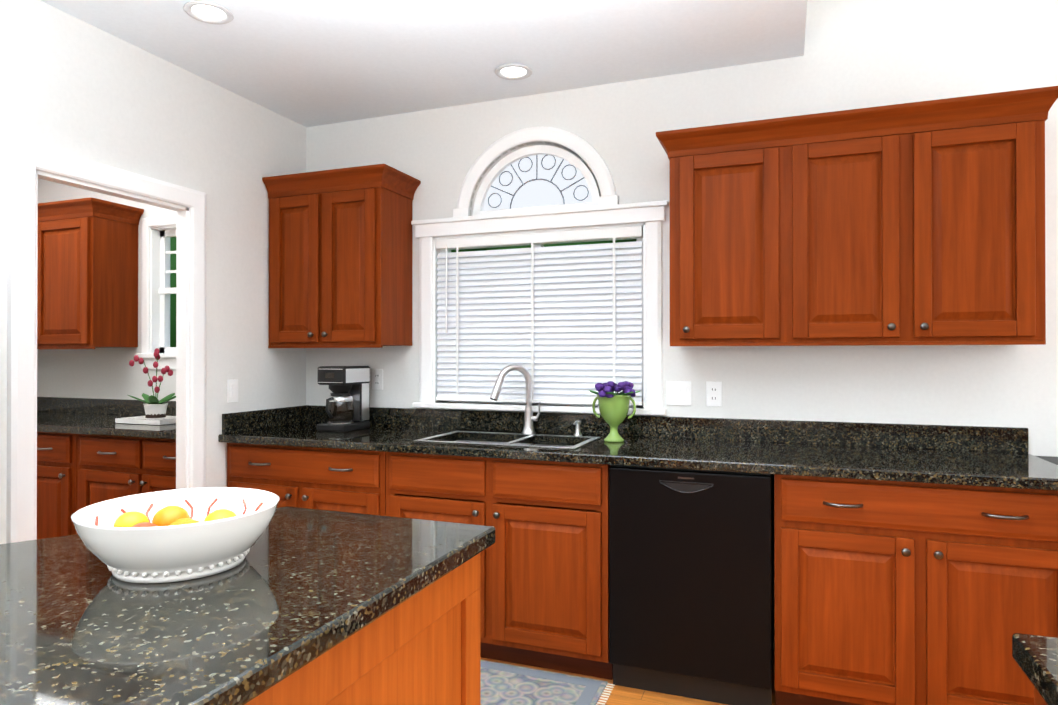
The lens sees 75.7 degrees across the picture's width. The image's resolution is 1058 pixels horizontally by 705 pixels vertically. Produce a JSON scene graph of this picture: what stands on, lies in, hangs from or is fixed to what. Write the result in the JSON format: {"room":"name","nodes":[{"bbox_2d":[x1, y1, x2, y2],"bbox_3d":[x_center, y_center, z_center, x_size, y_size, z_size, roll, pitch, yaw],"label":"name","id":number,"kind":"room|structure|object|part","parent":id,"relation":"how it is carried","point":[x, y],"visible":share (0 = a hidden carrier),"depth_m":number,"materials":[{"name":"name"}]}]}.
{"room":"kitchen","nodes":[
{"label":"kitchen","id":0,"kind":"room"},
{"bbox_2d":[0,0,305,543],"bbox_3d":[-2.430,0.001,1.008,0.060,2.640,6.300,0,0,21],"label":"wall","id":1,"kind":"structure","parent":0,"point":[72,85],"depth_m":3.15,"materials":[{"name":"paint"}]},
{"bbox_2d":[6,138,205,543],"bbox_3d":[-1.725,0.282,2.847,0.082,2.095,0.880,0,0,21],"label":"door frame","id":2,"kind":"structure","parent":1,"relation":"attached to","point":[29,165],"depth_m":2.57,"materials":[{"name":"white wood"}]},
{"bbox_2d":[227,379,237,401],"bbox_3d":[-1.483,0.192,3.415,0.012,0.114,0.070,0,0,21],"label":"switch plate","id":3,"kind":"object","parent":1,"relation":"attached to","point":[232,390],"visible":1,"depth_m":3.41,"materials":[{"name":"white plastic"}]},
{"bbox_2d":[40,0,806,126],"bbox_3d":[-2.315,-1.379,0.971,5.166,0.120,6.300,0,0,21],"label":"ceiling","id":4,"kind":"structure","parent":0,"point":[308,63],"depth_m":2.89,"materials":[{"name":"paint"}]},
{"bbox_2d":[183,0,233,23],"bbox_3d":[-1.229,-1.305,2.613,0.176,0.012,0.176,0,0,21],"label":"recessed light","id":5,"kind":"object","parent":4,"relation":"in","point":[209,12],"visible":1,"depth_m":2.61,"materials":[{"name":"white plastic"}]},
{"bbox_2d":[495,63,531,79],"bbox_3d":[-0.071,-1.303,3.160,0.176,0.012,0.176,0,0,21],"label":"recessed light","id":6,"kind":"object","parent":4,"relation":"in","point":[513,71],"visible":0.98,"depth_m":3.16,"materials":[{"name":"white plastic"}]},
{"bbox_2d":[37,0,1057,649],"bbox_3d":[0.240,-0.493,3.445,8.200,3.650,0.140,0,0,21],"label":"wall","id":7,"kind":"structure","parent":0,"point":[859,54],"depth_m":3.04,"materials":[{"name":"paint"}]},
{"bbox_2d":[37,197,143,348],"bbox_3d":[-3.045,-0.472,4.414,1.061,0.904,0.356,0,0,21],"label":"wall cabinet","id":8,"kind":"object","parent":7,"relation":"attached to","point":[87,278],"visible":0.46,"depth_m":4.21,"materials":[{"name":"brown wood"}]},
{"bbox_2d":[135,215,176,368],"bbox_3d":[-2.176,-0.382,4.334,0.680,0.975,0.180,0,0,21],"label":"window","id":9,"kind":"structure","parent":7,"relation":"in","point":[152,227],"depth_m":4.38,"materials":[{"name":"white wood"}]},
{"bbox_3d":[-2.167,-0.393,4.358,0.486,0.798,0.050,0,0,21],"label":"pantry window sash","id":10,"kind":"part","parent":9,"relation":"part of","materials":[{"name":"white wood"}]},
{"bbox_2d":[262,164,420,347],"bbox_3d":[-1.000,-0.475,3.643,0.751,0.904,0.356,0,0,21],"label":"upper cabinet","id":11,"kind":"object","parent":7,"relation":"attached to","point":[340,258],"visible":1,"depth_m":3.51,"materials":[{"name":"brown wood"}]},
{"bbox_2d":[372,369,382,389],"bbox_3d":[-0.839,0.148,3.768,0.070,0.114,0.010,0,0,21],"label":"electrical outlet plate","id":12,"kind":"object","parent":7,"relation":"attached to","point":[377,379],"visible":1,"depth_m":3.77,"materials":[{"name":"white plastic"}]},
{"bbox_2d":[411,126,668,415],"bbox_3d":[0.037,-0.424,3.495,1.365,1.438,0.190,0,0,21],"label":"window","id":13,"kind":"structure","parent":7,"relation":"in","point":[560,325],"depth_m":3.45,"materials":[{"name":"white wood"}]},
{"bbox_3d":[0.037,-0.887,3.497,0.720,0.362,0.090,0,0,21],"label":"arch sash","id":14,"kind":"part","parent":13,"relation":"part of","materials":[{"name":"white"}]},
{"bbox_3d":[0.041,-0.883,3.507,0.660,0.350,0.012,0,0,21],"label":"arch glass","id":15,"kind":"part","parent":13,"relation":"part of","materials":[{"name":"grey"}]},
{"bbox_2d":[436,226,642,405],"bbox_3d":[0.025,-0.175,3.460,1.109,0.859,0.066,0,0,21],"label":"blind","id":16,"kind":"object","parent":13,"relation":"attached to","point":[574,327],"depth_m":3.44,"materials":[{"name":"white plastic"}]},
{"bbox_2d":[666,381,690,405],"bbox_3d":[0.700,0.191,3.187,0.116,0.114,0.012,0,0,21],"label":"switch plate","id":17,"kind":"object","parent":7,"relation":"attached to","point":[678,392],"visible":1,"depth_m":3.19,"materials":[{"name":"white plastic"}]},
{"bbox_2d":[706,381,721,405],"bbox_3d":[0.850,0.190,3.131,0.070,0.114,0.010,0,0,21],"label":"electrical outlet plate","id":18,"kind":"object","parent":7,"relation":"attached to","point":[713,393],"visible":1,"depth_m":3.13,"materials":[{"name":"white plastic"}]},
{"bbox_2d":[664,117,791,345],"bbox_3d":[0.866,-0.484,2.956,0.464,0.888,0.326,0,0,21],"label":"upper cabinet","id":19,"kind":"object","parent":7,"relation":"attached to","point":[729,182],"depth_m":2.80,"materials":[{"name":"brown wood"}]},
{"bbox_2d":[788,86,1051,345],"bbox_3d":[1.490,-0.485,2.721,0.868,0.888,0.326,0,0,21],"label":"upper cabinet","id":20,"kind":"object","parent":7,"relation":"attached to","point":[918,223],"depth_m":2.55,"materials":[{"name":"brown wood"}]},
{"bbox_2d":[480,650,775,704],"bbox_3d":[-0.897,1.349,0.420,8.200,0.060,6.590,0,0,21],"label":"floor","id":21,"kind":"structure","parent":0,"point":[621,695],"depth_m":2.63,"materials":[{"name":"brown wood"}]},
{"bbox_2d":[37,432,76,538],"bbox_3d":[-2.629,0.890,4.112,0.504,0.890,0.616,0,0,21],"label":"base cabinet","id":22,"kind":"object","parent":21,"relation":"on","point":[56,481],"visible":0.29,"depth_m":3.76,"materials":[{"name":"brown wood"}]},
{"bbox_2d":[37,397,175,439],"bbox_3d":[-2.530,0.373,4.059,2.272,0.138,0.651,0,0,21],"label":"countertop","id":23,"kind":"structure","parent":22,"relation":"on","point":[90,416],"depth_m":4.25,"materials":[{"name":"black stone"}]},
{"bbox_2d":[115,416,175,424],"bbox_3d":[-2.152,0.389,3.926,0.340,0.028,0.240,0,0,21],"label":"book","id":24,"kind":"object","parent":23,"relation":"on","point":[142,420],"visible":0.56,"depth_m":3.83,"materials":[{"name":"white paper"}]},
{"bbox_2d":[128,348,175,419],"bbox_3d":[-2.160,0.184,3.941,0.290,0.419,0.267,0,0,21],"label":"orchid","id":25,"kind":"object","parent":24,"relation":"on","point":[155,408],"visible":0.98,"depth_m":3.91,"materials":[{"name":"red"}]},
{"bbox_2d":[77,434,175,509],"bbox_3d":[-1.932,0.888,3.829,0.992,0.890,0.654,0,0,21],"label":"base cabinet","id":26,"kind":"object","parent":21,"relation":"on","point":[110,467],"visible":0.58,"depth_m":3.61,"materials":[{"name":"brown wood"}]},
{"bbox_2d":[227,443,385,515],"bbox_3d":[-0.978,0.887,3.470,0.911,0.890,0.654,0,0,21],"label":"base cabinet","id":27,"kind":"object","parent":21,"relation":"on","point":[344,480],"visible":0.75,"depth_m":3.17,"materials":[{"name":"brown wood"}]},
{"bbox_2d":[256,559,479,704],"bbox_3d":[-1.006,0.874,0.407,0.897,0.889,2.716,0,0,21],"label":"kitchen island","id":28,"kind":"object","parent":21,"relation":"on","point":[428,652],"depth_m":1.26,"materials":[{"name":"brown wood"}]},
{"bbox_2d":[0,507,495,704],"bbox_3d":[-1.012,0.408,0.411,0.956,0.039,2.784,0,0,21],"label":"island countertop","id":29,"kind":"structure","parent":28,"relation":"on","point":[72,632],"depth_m":1.05,"materials":[{"name":"black stone"}]},
{"bbox_2d":[71,487,278,582],"bbox_3d":[-0.645,0.337,1.264,0.342,0.109,0.342,0,0,21],"label":"bowl","id":30,"kind":"object","parent":29,"relation":"on","point":[176,535],"visible":1,"depth_m":1.19,"materials":[{"name":"white ceramic"}]},
{"bbox_2d":[386,444,612,679],"bbox_3d":[-0.069,0.885,3.131,1.021,0.890,0.646,0,0,21],"label":"base cabinet","id":31,"kind":"object","parent":21,"relation":"on","point":[544,580],"visible":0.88,"depth_m":2.80,"materials":[{"name":"brown wood"}]},
{"bbox_2d":[218,405,1057,490],"bbox_3d":[0.231,0.454,3.018,3.492,0.309,0.651,0,0,21],"label":"countertop","id":32,"kind":"structure","parent":31,"relation":"on","point":[988,456],"depth_m":2.90,"materials":[{"name":"black stone"}]},
{"bbox_2d":[316,366,369,431],"bbox_3d":[-0.974,0.236,3.553,0.170,0.330,0.269,0,0,21],"label":"coffee maker","id":33,"kind":"object","parent":32,"relation":"on","point":[348,404],"visible":1,"depth_m":3.49,"materials":[{"name":"black plastic"}]},
{"bbox_2d":[490,364,540,433],"bbox_3d":[-0.061,0.229,3.322,0.214,0.343,0.195,0,0,21],"label":"faucet","id":34,"kind":"object","parent":32,"relation":"on","point":[529,419],"visible":1,"depth_m":3.34,"materials":[{"name":"silver metal"}]},
{"bbox_2d":[573,420,581,435],"bbox_3d":[0.229,0.363,3.269,0.040,0.073,0.081,0,0,21],"label":"soap dispenser","id":35,"kind":"object","parent":32,"relation":"on","point":[577,423],"visible":0.94,"depth_m":3.28,"materials":[{"name":"silver metal"}]},
{"bbox_2d":[589,381,639,441],"bbox_3d":[0.379,0.263,3.065,0.236,0.272,0.234,0,0,21],"label":"vase","id":36,"kind":"object","parent":32,"relation":"on","point":[613,408],"visible":1,"depth_m":3.02,"materials":[{"name":"green ceramic"}]},
{"bbox_2d":[480,659,614,704],"bbox_3d":[-0.439,1.322,2.598,1.380,0.010,0.790,0,0,21],"label":"rug","id":37,"kind":"object","parent":21,"relation":"on","point":[504,684],"visible":0.21,"depth_m":2.68,"materials":[{"name":"fabric"}]},
{"bbox_2d":[609,465,773,704],"bbox_3d":[0.699,0.887,2.840,0.598,0.885,0.618,0,0,21],"label":"dishwasher","id":38,"kind":"object","parent":21,"relation":"on","point":[691,583],"visible":1,"depth_m":2.56,"materials":[{"name":"black metal"}]},
{"bbox_2d":[774,474,1057,704],"bbox_3d":[1.423,0.883,2.565,0.930,0.890,0.654,0,0,21],"label":"base cabinet","id":39,"kind":"object","parent":21,"relation":"on","point":[897,593],"visible":1,"depth_m":2.31,"materials":[{"name":"brown wood"}]},
{"bbox_2d":[1036,456,1057,464],"bbox_3d":[2.220,0.866,2.247,0.762,0.922,0.671,0,0,21],"label":"range","id":40,"kind":"object","parent":21,"relation":"on","point":[1053,460],"depth_m":2.62,"materials":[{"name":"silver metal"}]},
{"bbox_2d":[1012,633,1057,704],"bbox_3d":[0.828,0.850,-0.437,1.265,0.930,2.500,0,0,21],"label":"countertop","id":41,"kind":"structure","parent":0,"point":[1035,657],"depth_m":0.88,"materials":[{"name":"black stone"}]},
{"label":"outside","id":42,"kind":"structure","parent":0,"visible":0},
{"bbox_3d":[11.182,1.993,29.768,60.000,0.100,56.260,0,0,21],"label":"ground","id":43,"kind":"structure","parent":42,"visible":0},
{"bbox_2d":[170,237,635,346],"bbox_3d":[-0.982,-2.035,11.690,30.000,7.804,8.726,0,0,21],"label":"trees","id":44,"kind":"object","parent":43,"relation":"on","point":[172,297],"depth_m":10.27,"materials":[{"name":"green plant"}]}
]}

